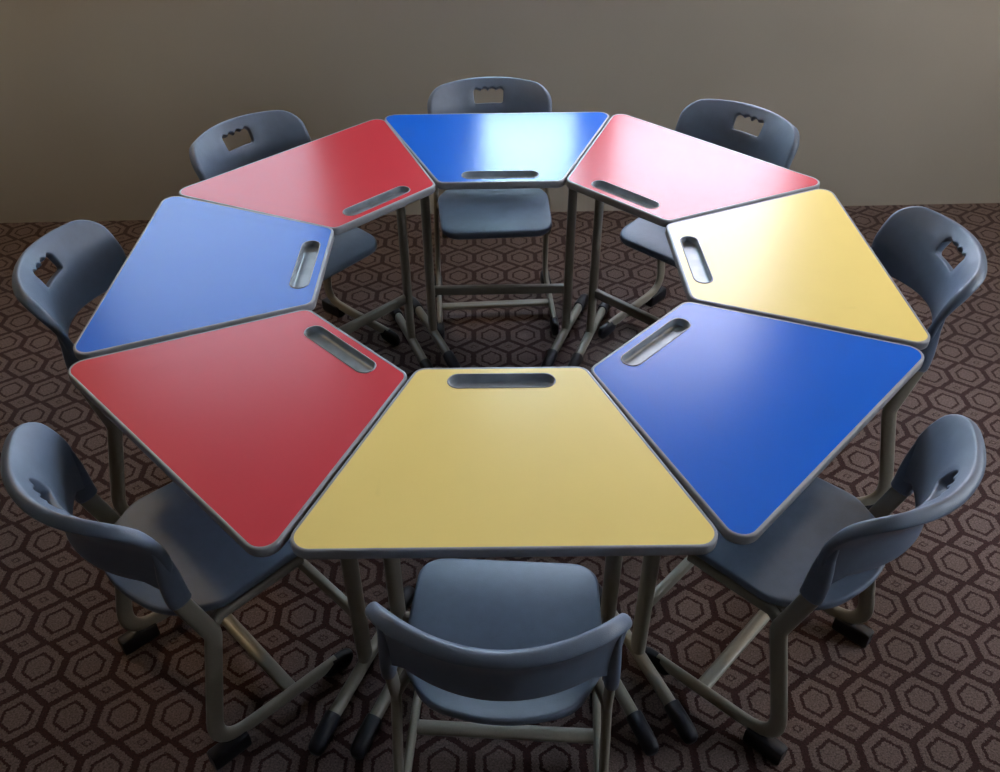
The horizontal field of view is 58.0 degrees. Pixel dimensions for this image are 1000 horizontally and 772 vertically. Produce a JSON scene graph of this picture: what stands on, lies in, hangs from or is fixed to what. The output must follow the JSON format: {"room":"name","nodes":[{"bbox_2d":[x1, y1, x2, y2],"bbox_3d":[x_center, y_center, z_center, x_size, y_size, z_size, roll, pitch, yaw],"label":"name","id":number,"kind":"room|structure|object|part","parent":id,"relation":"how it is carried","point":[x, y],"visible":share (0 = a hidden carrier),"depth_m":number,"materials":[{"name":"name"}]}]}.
{"room":"classroom","nodes":[
{"label":"classroom","id":0,"kind":"room"},
{"bbox_2d":[0,203,999,771],"bbox_3d":[0.056,0.997,1.841,7.300,0.050,6.600,0,39,0],"label":"floor","id":1,"kind":"structure","parent":0,"point":[923,695],"depth_m":2.28,"materials":[{"name":"carpet"}]},
{"bbox_2d":[12,220,128,515],"bbox_3d":[-0.928,-0.024,2.445,0.484,0.781,0.450,0,39,0],"label":"chair","id":2,"kind":"object","parent":1,"relation":"on","point":[87,258],"visible":0.48,"depth_m":2.30,"materials":[{"name":"blue plastic"}]},
{"bbox_3d":[-1.083,-0.223,2.282,0.176,0.266,0.423,0,39,0],"label":"backrest","id":3,"kind":"part","parent":2,"relation":"part of","materials":[{"name":"blue plastic"}]},
{"bbox_3d":[-0.894,0.178,2.352,0.326,0.538,0.030,0,39,0],"label":"frame","id":4,"kind":"part","parent":2,"relation":"part of","materials":[{"name":"silver metal"}]},
{"bbox_2d":[0,422,352,769],"bbox_3d":[-0.678,0.382,1.943,0.484,0.781,0.450,-32,49,-33],"label":"chair","id":5,"kind":"object","parent":1,"relation":"on","point":[165,555],"visible":0.9,"depth_m":1.85,"materials":[{"name":"blue plastic"}]},
{"bbox_3d":[-0.788,0.251,1.696,0.176,0.266,0.423,-32,49,-33],"label":"backrest","id":6,"kind":"part","parent":5,"relation":"part of","materials":[{"name":"blue plastic"}]},
{"bbox_3d":[-0.795,0.355,2.133,0.326,0.538,0.030,-32,49,-33],"label":"frame","id":7,"kind":"part","parent":5,"relation":"part of","materials":[{"name":"beige metal"}]},
{"bbox_3d":[-0.646,0.323,1.936,0.387,0.052,0.384,-32,49,-33],"label":"seat","id":8,"kind":"part","parent":5,"relation":"part of","materials":[{"name":"blue plastic"}]},
{"bbox_3d":[-0.513,0.533,1.913,0.326,0.538,0.030,-32,49,-33],"label":"frame","id":9,"kind":"part","parent":5,"relation":"part of","materials":[{"name":"silver metal"}]},
{"bbox_3d":[-0.513,0.430,1.869,0.035,0.034,0.251,27,46,30],"label":"seat rail","id":10,"kind":"part","parent":5,"relation":"part of","materials":[{"name":"silver metal"}]},
{"bbox_2d":[73,196,333,359],"bbox_3d":[-0.684,-0.018,2.466,0.502,0.735,0.734,0,39,0],"label":"student desk","id":11,"kind":"object","parent":1,"relation":"on","point":[197,266],"visible":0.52,"depth_m":2.20,"materials":[{"name":"blue metal"}]},
{"bbox_2d":[289,240,320,288],"bbox_3d":[-0.482,-0.297,2.240,0.048,0.019,0.226,0,39,0],"label":"tray","id":12,"kind":"object","parent":11,"relation":"on","point":[305,261],"depth_m":2.25,"materials":[{"name":"grey plastic"}]},
{"bbox_2d":[68,310,414,755],"bbox_3d":[-0.491,0.295,2.080,0.734,0.735,0.502,32,49,33],"label":"student desk","id":13,"kind":"object","parent":1,"relation":"on","point":[253,421],"visible":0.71,"depth_m":1.83,"materials":[{"name":"red laminate"}]},
{"bbox_2d":[304,326,375,372],"bbox_3d":[-0.349,-0.075,1.966,0.174,0.019,0.173,0,39,0],"label":"tray","id":14,"kind":"object","parent":13,"relation":"on","point":[327,349],"depth_m":1.96,"materials":[{"name":"grey plastic"}]},
{"bbox_3d":[-0.322,0.401,1.952,0.026,0.647,0.044,17,42,20],"label":"leg","id":15,"kind":"part","parent":13,"relation":"part of","materials":[{"name":"silver metal"}]},
{"bbox_2d":[189,110,399,345],"bbox_3d":[-0.676,-0.435,2.950,0.484,0.781,0.450,27,47,30],"label":"chair","id":16,"kind":"object","parent":1,"relation":"on","point":[273,132],"visible":0.4,"depth_m":2.87,"materials":[{"name":"blue plastic"}]},
{"bbox_3d":[-0.796,-0.697,2.863,0.176,0.266,0.423,27,47,30],"label":"backrest","id":17,"kind":"part","parent":16,"relation":"part of","materials":[{"name":"blue plastic"}]},
{"bbox_3d":[-0.641,-0.456,2.896,0.387,0.052,0.384,27,47,30],"label":"seat","id":18,"kind":"part","parent":16,"relation":"part of","materials":[{"name":"blue plastic"}]},
{"bbox_3d":[-0.523,-0.443,3.115,0.326,0.538,0.030,27,47,30],"label":"frame","id":19,"kind":"part","parent":16,"relation":"part of","materials":[{"name":"silver metal"}]},
{"bbox_2d":[179,119,434,368],"bbox_3d":[-0.481,-0.319,2.835,0.734,0.735,0.502,-32,49,-33],"label":"student desk","id":20,"kind":"object","parent":1,"relation":"on","point":[342,181],"visible":0.72,"depth_m":2.61,"materials":[{"name":"red metal"}]},
{"bbox_2d":[342,186,409,215],"bbox_3d":[-0.340,-0.506,2.497,0.175,0.019,0.173,0,39,0],"label":"tray","id":21,"kind":"object","parent":20,"relation":"on","point":[356,200],"depth_m":2.51,"materials":[{"name":"grey plastic"}]},
{"bbox_3d":[-0.313,-0.422,2.966,0.026,0.647,0.044,-18,42,-20],"label":"leg","id":22,"kind":"part","parent":20,"relation":"part of","materials":[{"name":"silver metal"}]},
{"bbox_2d":[427,77,558,339],"bbox_3d":[-0.024,-0.616,3.167,0.450,0.781,0.484,-3,39,-3],"label":"chair","id":23,"kind":"object","parent":1,"relation":"on","point":[464,214],"visible":0.66,"depth_m":3.08,"materials":[{"name":"blue plastic"}]},
{"bbox_3d":[-0.220,-0.509,3.193,0.030,0.538,0.326,-3,39,-3],"label":"frame","id":24,"kind":"part","parent":23,"relation":"part of","materials":[{"name":"silver metal"}]},
{"bbox_3d":[-0.037,-0.913,3.124,0.423,0.266,0.176,-3,39,-3],"label":"backrest","id":25,"kind":"part","parent":23,"relation":"part of","materials":[{"name":"blue plastic"}]},
{"bbox_3d":[-0.021,-0.626,3.101,0.384,0.052,0.387,-3,39,-3],"label":"seat","id":26,"kind":"part","parent":23,"relation":"part of","materials":[{"name":"blue plastic"}]},
{"bbox_3d":[0.177,-0.528,3.215,0.030,0.538,0.326,-3,39,-3],"label":"frame","id":27,"kind":"part","parent":23,"relation":"part of","materials":[{"name":"silver metal"}]},
{"bbox_2d":[384,112,609,367],"bbox_3d":[-0.003,-0.456,3.001,0.734,0.735,0.502,-1,39,-1],"label":"student desk","id":28,"kind":"object","parent":1,"relation":"on","point":[540,149],"visible":0.9,"depth_m":2.84,"materials":[{"name":"blue plastic"}]},
{"bbox_3d":[-0.239,-0.450,2.999,0.026,0.647,0.044,-19,43,-21],"label":"leg","id":29,"kind":"part","parent":28,"relation":"part of","materials":[{"name":"silver metal"}]},
{"bbox_2d":[461,170,538,178],"bbox_3d":[0.000,-0.606,2.617,0.226,0.019,0.052,0,39,0],"label":"tray","id":30,"kind":"object","parent":28,"relation":"on","point":[465,174],"depth_m":2.63,"materials":[{"name":"grey plastic"}]},
{"bbox_3d":[0.234,-0.458,3.007,0.026,0.647,0.044,16,42,19],"label":"leg","id":31,"kind":"part","parent":28,"relation":"part of","materials":[{"name":"silver metal"}]},
{"bbox_2d":[365,558,631,771],"bbox_3d":[0.005,0.549,1.733,0.450,0.781,0.484,2,39,3],"label":"chair","id":32,"kind":"object","parent":1,"relation":"on","point":[500,647],"visible":1,"depth_m":1.72,"materials":[{"name":"blue plastic"}]},
{"bbox_3d":[-0.191,0.598,1.830,0.030,0.538,0.326,2,39,3],"label":"frame","id":33,"kind":"part","parent":32,"relation":"part of","materials":[{"name":"silver metal"}]},
{"bbox_3d":[-0.170,0.501,1.778,0.035,0.034,0.251,6,39,7],"label":"seat rail","id":34,"kind":"part","parent":32,"relation":"part of","materials":[{"name":"silver metal"}]},
{"bbox_3d":[-0.005,0.446,1.451,0.423,0.266,0.176,2,39,3],"label":"backrest","id":35,"kind":"part","parent":32,"relation":"part of","materials":[{"name":"blue plastic"}]},
{"bbox_3d":[0.008,0.482,1.736,0.384,0.052,0.387,2,39,3],"label":"seat","id":36,"kind":"part","parent":32,"relation":"part of","materials":[{"name":"blue plastic"}]},
{"bbox_3d":[0.187,0.513,1.761,0.035,0.034,0.251,-2,39,-2],"label":"seat rail","id":37,"kind":"part","parent":32,"relation":"part of","materials":[{"name":"silver metal"}]},
{"bbox_3d":[0.207,0.612,1.811,0.030,0.538,0.326,2,39,3],"label":"frame","id":38,"kind":"part","parent":32,"relation":"part of","materials":[{"name":"silver metal"}]},
{"bbox_2d":[290,367,717,759],"bbox_3d":[0.007,0.401,1.945,0.734,0.735,0.502,-1,39,0],"label":"student desk","id":39,"kind":"object","parent":1,"relation":"on","point":[486,461],"visible":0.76,"depth_m":1.65,"materials":[{"name":"yellow laminate"}]},
{"bbox_3d":[-0.230,0.406,1.946,0.026,0.647,0.044,11,40,14],"label":"leg","id":40,"kind":"part","parent":39,"relation":"part of","materials":[{"name":"silver metal"}]},
{"bbox_2d":[447,373,555,388],"bbox_3d":[0.003,-0.005,1.877,0.226,0.019,0.050,0,39,0],"label":"tray","id":41,"kind":"object","parent":39,"relation":"on","point":[454,380],"depth_m":1.89,"materials":[{"name":"grey plastic"}]},
{"bbox_3d":[0.243,0.401,1.948,0.026,0.647,0.044,-12,41,-14],"label":"leg","id":42,"kind":"part","parent":39,"relation":"part of","materials":[{"name":"silver metal"}]},
{"bbox_2d":[566,114,819,366],"bbox_3d":[0.490,-0.344,2.860,0.734,0.735,0.502,31,48,32],"label":"student desk","id":43,"kind":"object","parent":1,"relation":"on","point":[656,174],"visible":0.69,"depth_m":2.62,"materials":[{"name":"laminate"}]},
{"bbox_3d":[0.318,-0.444,2.989,0.026,0.647,0.044,16,42,19],"label":"leg","id":44,"kind":"part","parent":43,"relation":"part of","materials":[{"name":"silver metal"}]},
{"bbox_2d":[591,180,659,208],"bbox_3d":[0.348,-0.529,2.520,0.177,0.019,0.171,0,39,0],"label":"tray","id":45,"kind":"object","parent":43,"relation":"on","point":[620,194],"depth_m":2.53,"materials":[{"name":"grey plastic"}]},
{"bbox_2d":[598,99,799,338],"bbox_3d":[0.668,-0.488,3.005,0.450,0.781,0.484,31,48,32],"label":"chair","id":46,"kind":"object","parent":1,"relation":"on","point":[709,120],"visible":0.45,"depth_m":2.92,"materials":[{"name":"blue plastic"}]},
{"bbox_3d":[0.501,-0.482,3.156,0.030,0.538,0.326,31,48,32],"label":"frame","id":47,"kind":"part","parent":46,"relation":"part of","materials":[{"name":"silver metal"}]},
{"bbox_3d":[0.637,-0.506,2.948,0.384,0.052,0.387,31,48,32],"label":"seat","id":48,"kind":"part","parent":46,"relation":"part of","materials":[{"name":"blue plastic"}]},
{"bbox_3d":[0.773,-0.759,2.929,0.423,0.266,0.176,31,48,32],"label":"backrest","id":49,"kind":"part","parent":46,"relation":"part of","materials":[{"name":"blue plastic"}]},
{"bbox_2d":[591,302,923,744],"bbox_3d":[0.492,0.274,2.099,0.502,0.735,0.734,31,48,32],"label":"student desk","id":50,"kind":"object","parent":1,"relation":"on","point":[745,411],"visible":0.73,"depth_m":1.84,"materials":[{"name":"blue metal"}]},
{"bbox_3d":[0.330,0.385,1.968,0.026,0.647,0.044,-13,41,-15],"label":"leg","id":51,"kind":"part","parent":50,"relation":"part of","materials":[{"name":"silver metal"}]},
{"bbox_2d":[621,318,690,365],"bbox_3d":[0.343,-0.092,1.982,0.171,0.019,0.176,0,39,0],"label":"tray","id":52,"kind":"object","parent":50,"relation":"on","point":[666,342],"depth_m":1.97,"materials":[{"name":"grey plastic"}]},
{"bbox_2d":[665,189,929,349],"bbox_3d":[0.693,-0.036,2.480,0.502,0.735,0.734,-1,39,-1],"label":"student desk","id":53,"kind":"object","parent":1,"relation":"on","point":[801,258],"visible":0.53,"depth_m":2.21,"materials":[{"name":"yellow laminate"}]},
{"bbox_2d":[680,236,712,283],"bbox_3d":[0.488,-0.310,2.250,0.053,0.019,0.226,0,39,0],"label":"tray","id":54,"kind":"object","parent":53,"relation":"on","point":[696,258],"depth_m":2.25,"materials":[{"name":"grey plastic"}]},
{"bbox_2d":[645,414,985,764],"bbox_3d":[0.658,0.372,1.947,0.484,0.781,0.450,31,48,32],"label":"chair","id":55,"kind":"object","parent":1,"relation":"on","point":[826,549],"visible":0.93,"depth_m":1.85,"materials":[{"name":"blue plastic"}]},
{"bbox_3d":[0.495,0.423,1.870,0.035,0.034,0.251,-28,47,-30],"label":"seat rail","id":56,"kind":"part","parent":55,"relation":"part of","materials":[{"name":"silver metal"}]},
{"bbox_3d":[0.497,0.526,1.915,0.326,0.538,0.030,31,48,32],"label":"frame","id":57,"kind":"part","parent":55,"relation":"part of","materials":[{"name":"silver metal"}]},
{"bbox_3d":[0.625,0.314,1.939,0.387,0.052,0.384,31,48,32],"label":"seat","id":58,"kind":"part","parent":55,"relation":"part of","materials":[{"name":"blue plastic"}]},
{"bbox_3d":[0.772,0.343,2.139,0.326,0.538,0.030,31,48,32],"label":"frame","id":59,"kind":"part","parent":55,"relation":"part of","materials":[{"name":"beige metal"}]},
{"bbox_3d":[0.769,0.238,1.702,0.176,0.266,0.423,31,48,32],"label":"backrest","id":60,"kind":"part","parent":55,"relation":"part of","materials":[{"name":"blue plastic"}]},
{"bbox_2d":[856,206,986,509],"bbox_3d":[0.948,-0.063,2.480,0.484,0.781,0.450,-1,39,-1],"label":"chair","id":61,"kind":"object","parent":1,"relation":"on","point":[910,244],"visible":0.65,"depth_m":2.33,"materials":[{"name":"blue plastic"}]},
{"bbox_3d":[0.921,0.140,2.387,0.326,0.538,0.030,-1,39,-1],"label":"frame","id":62,"kind":"part","parent":61,"relation":"part of","materials":[{"name":"silver metal"}]},
{"bbox_3d":[1.101,-0.266,2.320,0.176,0.266,0.423,-1,39,-1],"label":"backrest","id":63,"kind":"part","parent":61,"relation":"part of","materials":[{"name":"blue plastic"}]},
{"bbox_2d":[0,0,999,222],"bbox_3d":[0.037,-1.925,3.138,7.100,2.850,0.180,-1,39,-1],"label":"wall","id":64,"kind":"structure","parent":0,"point":[104,104],"depth_m":3.58,"materials":[{"name":"paint"}]}
]}

